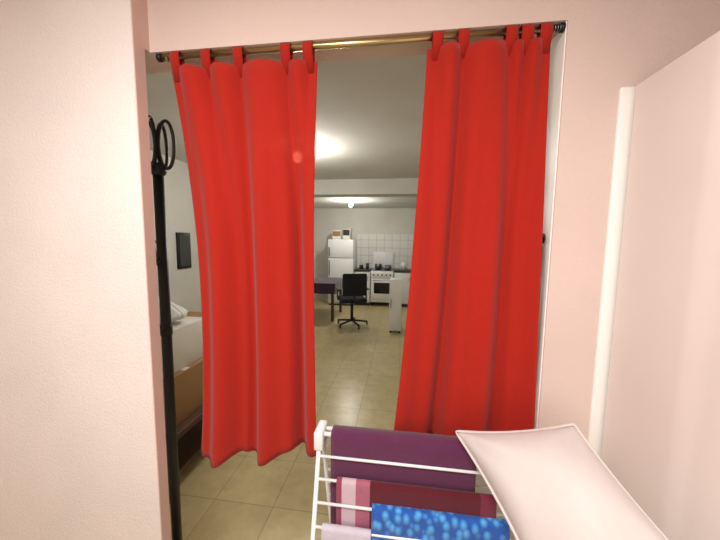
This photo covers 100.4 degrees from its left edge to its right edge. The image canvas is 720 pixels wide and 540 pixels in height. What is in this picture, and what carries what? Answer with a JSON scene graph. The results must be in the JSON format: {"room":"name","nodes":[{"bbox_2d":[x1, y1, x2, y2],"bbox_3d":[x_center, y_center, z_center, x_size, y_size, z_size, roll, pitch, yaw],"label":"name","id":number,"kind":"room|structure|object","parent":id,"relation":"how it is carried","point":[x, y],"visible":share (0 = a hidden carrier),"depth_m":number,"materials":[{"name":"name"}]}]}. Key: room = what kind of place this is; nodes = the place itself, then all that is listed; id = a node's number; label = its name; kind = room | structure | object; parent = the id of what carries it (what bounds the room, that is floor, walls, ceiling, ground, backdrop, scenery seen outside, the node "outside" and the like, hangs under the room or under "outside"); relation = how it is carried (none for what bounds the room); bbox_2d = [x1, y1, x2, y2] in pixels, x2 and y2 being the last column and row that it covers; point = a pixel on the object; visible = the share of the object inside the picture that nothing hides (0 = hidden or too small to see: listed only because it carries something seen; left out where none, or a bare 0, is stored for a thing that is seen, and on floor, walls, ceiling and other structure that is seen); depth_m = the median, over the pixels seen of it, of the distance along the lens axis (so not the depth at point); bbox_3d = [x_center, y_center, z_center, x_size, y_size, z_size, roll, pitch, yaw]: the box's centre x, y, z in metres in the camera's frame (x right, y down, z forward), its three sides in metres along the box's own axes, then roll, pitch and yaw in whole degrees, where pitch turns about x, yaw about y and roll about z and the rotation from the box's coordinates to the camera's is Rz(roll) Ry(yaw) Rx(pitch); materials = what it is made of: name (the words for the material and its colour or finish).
{"room":"laundry room","nodes":[
{"label":"laundry room","id":0,"kind":"room"},
{"bbox_2d":[0,0,170,539],"bbox_3d":[-1.550,0.254,1.055,1.865,2.400,0.055,1,6,7],"label":"wall","id":1,"kind":"structure","parent":0,"point":[83,453],"depth_m":0.91,"materials":[{"name":"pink paint"}]},
{"bbox_2d":[150,150,200,311],"bbox_3d":[-1.811,-0.096,4.622,0.100,2.400,6.780,1,6,7],"label":"wall","id":2,"kind":"structure","parent":0,"point":[185,292],"depth_m":3.24,"materials":[{"name":"white paint"}]},
{"bbox_2d":[176,232,191,268],"bbox_3d":[-1.923,-0.212,3.278,0.023,0.390,0.200,1,6,7],"label":"picture frame","id":3,"kind":"object","parent":2,"relation":"attached to","point":[183,243],"visible":1,"depth_m":3.25,"materials":[{"name":"black plastic"}]},
{"bbox_2d":[146,55,426,207],"bbox_3d":[-0.024,-1.306,4.368,3.850,0.100,6.980,1,6,7],"label":"ceiling","id":4,"kind":"structure","parent":0,"point":[369,112],"depth_m":2.04,"materials":[{"name":"paint"}]},
{"bbox_2d":[314,178,417,196],"bbox_3d":[-0.053,-1.137,4.180,3.450,0.200,0.250,1,6,7],"label":"ceiling beam","id":5,"kind":"structure","parent":4,"relation":"attached to","point":[402,187],"depth_m":4.05,"materials":[{"name":"paint"}]},
{"bbox_2d":[169,299,406,539],"bbox_3d":[-0.140,1.343,2.944,4.620,0.100,10.320,1,6,7],"label":"floor","id":6,"kind":"structure","parent":0,"point":[358,371],"depth_m":2.14,"materials":[{"name":"tile"}]},
{"bbox_2d":[148,115,181,539],"bbox_3d":[-0.756,0.449,1.188,0.330,2.006,0.330,1,6,7],"label":"coat stand","id":7,"kind":"object","parent":6,"relation":"on","point":[159,169],"visible":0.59,"depth_m":1.15,"materials":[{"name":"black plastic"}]},
{"bbox_2d":[166,405,202,504],"bbox_3d":[-1.369,1.143,2.269,0.650,0.400,1.000,1,6,7],"label":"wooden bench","id":8,"kind":"object","parent":6,"relation":"on","point":[189,431],"visible":0.03,"depth_m":2.04,"materials":[{"name":"brown wood"}]},
{"bbox_2d":[163,357,202,432],"bbox_3d":[-1.397,0.804,2.027,0.540,0.320,0.480,1,6,7],"label":"cardboard box","id":9,"kind":"object","parent":8,"relation":"on","point":[188,380],"visible":0.1,"depth_m":1.98,"materials":[{"name":"brown"}]},
{"bbox_2d":[160,318,202,379],"bbox_3d":[-1.399,0.509,1.959,0.460,0.280,0.500,1,6,7],"label":"cardboard box","id":10,"kind":"object","parent":9,"relation":"on","point":[187,341],"visible":0.18,"depth_m":2.02,"materials":[{"name":"white"}]},
{"bbox_2d":[157,282,187,321],"bbox_3d":[-1.365,0.220,2.006,0.368,0.282,0.340,1,6,7],"label":"bag","id":11,"kind":"object","parent":10,"relation":"on","point":[178,312],"visible":0.19,"depth_m":1.99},
{"bbox_3d":[-1.336,0.789,2.494,0.500,0.260,0.420,1,6,7],"label":"cardboard box","id":12,"kind":"object","parent":8,"relation":"on","visible":0},
{"bbox_2d":[185,312,201,318],"bbox_3d":[-1.339,0.530,2.419,0.420,0.270,0.480,1,6,7],"label":"cardboard box","id":13,"kind":"object","parent":12,"relation":"on","point":[193,315],"visible":0.1,"depth_m":2.53,"materials":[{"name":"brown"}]},
{"bbox_2d":[314,277,342,321],"bbox_3d":[-0.792,0.585,6.243,0.785,0.755,0.955,1,6,7],"label":"dining table","id":14,"kind":"object","parent":6,"relation":"on","point":[322,285],"visible":0.48,"depth_m":5.79,"materials":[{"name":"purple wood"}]},
{"bbox_2d":[328,239,356,305],"bbox_3d":[-0.433,0.040,7.526,0.620,1.600,0.650,1,6,7],"label":"fridge","id":15,"kind":"object","parent":6,"relation":"on","point":[342,254],"visible":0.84,"depth_m":7.21,"materials":[{"name":"white metal"}]},
{"bbox_2d":[332,229,351,239],"bbox_3d":[-0.445,-0.892,7.493,0.440,0.259,0.302,1,6,7],"label":"box","id":16,"kind":"object","parent":15,"relation":"on","point":[345,234],"visible":0.89,"depth_m":7.36,"materials":[{"name":"white cardboard"}]},
{"bbox_2d":[335,273,368,328],"bbox_3d":[-0.140,0.536,5.561,0.605,1.000,0.610,-1,6,-12],"label":"office chair","id":17,"kind":"object","parent":6,"relation":"on","point":[354,286],"visible":1,"depth_m":5.30,"materials":[{"name":"black plastic"}]},
{"bbox_2d":[370,252,393,305],"bbox_3d":[0.558,0.213,7.422,0.540,1.300,0.626,1,6,7],"label":"stove","id":18,"kind":"object","parent":6,"relation":"on","point":[383,262],"visible":0.89,"depth_m":7.21,"materials":[{"name":"white metal"}]},
{"bbox_2d":[354,262,410,306],"bbox_3d":[0.967,0.339,7.410,2.170,1.060,0.601,1,6,7],"label":"kitchen cabinet","id":19,"kind":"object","parent":6,"relation":"on","point":[403,273],"depth_m":7.20,"materials":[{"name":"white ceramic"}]},
{"bbox_2d":[389,278,401,332],"bbox_3d":[0.621,0.615,5.253,0.210,0.920,0.386,1,6,7],"label":"stand","id":20,"kind":"object","parent":6,"relation":"on","point":[395,291],"visible":1,"depth_m":5.09,"materials":[{"name":"white plastic"}]},
{"bbox_2d":[310,420,515,539],"bbox_3d":[0.171,0.967,0.845,0.601,1.062,0.646,1,6,7],"label":"drying rack","id":21,"kind":"object","parent":6,"relation":"on","point":[386,484],"visible":0.97,"depth_m":0.77,"materials":[{"name":"white"}]},
{"bbox_2d":[455,423,668,539],"bbox_3d":[0.405,0.465,0.596,0.214,0.221,0.413,-1,6,-19],"label":"pillow","id":22,"kind":"object","parent":21,"relation":"on","point":[547,483],"visible":1,"depth_m":0.56,"materials":[{"name":"fabric"}]},
{"bbox_2d":[314,208,415,299],"bbox_3d":[0.403,-0.377,7.785,3.650,2.400,0.100,1,6,7],"label":"wall","id":23,"kind":"structure","parent":0,"point":[360,220],"depth_m":7.73,"materials":[{"name":"white paint"}]},
{"bbox_2d":[357,234,413,268],"bbox_3d":[1.016,-0.461,7.638,2.200,0.890,0.012,1,6,7],"label":"wall tiles","id":24,"kind":"structure","parent":23,"relation":"attached to","point":[401,245],"depth_m":7.66,"materials":[{"name":"white tile"}]},
{"bbox_2d":[145,0,719,439],"bbox_3d":[-0.248,0.278,0.962,3.970,2.400,0.100,1,6,7],"label":"wall","id":25,"kind":"structure","parent":0,"point":[611,45],"depth_m":0.77,"materials":[{"name":"pink paint"}]},
{"bbox_2d":[156,22,565,62],"bbox_3d":[-0.045,-0.607,0.810,1.103,0.025,0.026,1,6,7],"label":"curtain rod","id":26,"kind":"object","parent":25,"relation":"attached to","point":[560,28],"visible":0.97,"depth_m":0.80,"materials":[{"name":"gold metal"}]},
{"bbox_2d":[169,41,317,467],"bbox_3d":[-0.343,0.003,0.910,0.442,1.270,0.077,1,6,5],"label":"curtain","id":27,"kind":"object","parent":26,"relation":"hanging from","point":[249,127],"visible":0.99,"depth_m":0.89,"materials":[{"name":"red fabric"}]},
{"bbox_2d":[394,22,553,435],"bbox_3d":[0.294,-0.042,0.825,0.389,1.149,0.075,1,6,7],"label":"curtain","id":28,"kind":"object","parent":26,"relation":"hanging from","point":[469,358],"visible":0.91,"depth_m":0.81,"materials":[{"name":"red fabric"}]},
{"bbox_2d":[539,234,544,307],"bbox_3d":[0.486,0.105,0.839,0.022,0.411,0.030,1,6,7],"label":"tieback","id":29,"kind":"object","parent":25,"relation":"attached to","point":[543,239],"visible":0.03,"depth_m":0.81,"materials":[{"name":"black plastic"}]},
{"bbox_2d":[534,21,566,428],"bbox_3d":[0.497,0.440,0.879,0.003,2.111,0.096,1,6,7],"label":"trim","id":30,"kind":"structure","parent":25,"relation":"attached to","point":[558,43],"depth_m":0.79,"materials":[{"name":"white wood"}]},
{"bbox_2d":[588,86,635,457],"bbox_3d":[1.077,0.539,0.771,0.926,1.949,0.036,1,6,7],"label":"door frame","id":31,"kind":"structure","parent":25,"relation":"attached to","point":[626,103],"depth_m":0.76,"materials":[{"name":"white wood"}]},
{"bbox_2d":[601,31,719,539],"bbox_3d":[0.577,0.564,0.409,0.095,1.933,0.808,1,6,7],"label":"door","id":32,"kind":"structure","parent":25,"relation":"in","point":[661,441],"depth_m":0.60,"materials":[{"name":"paint"}]}
]}

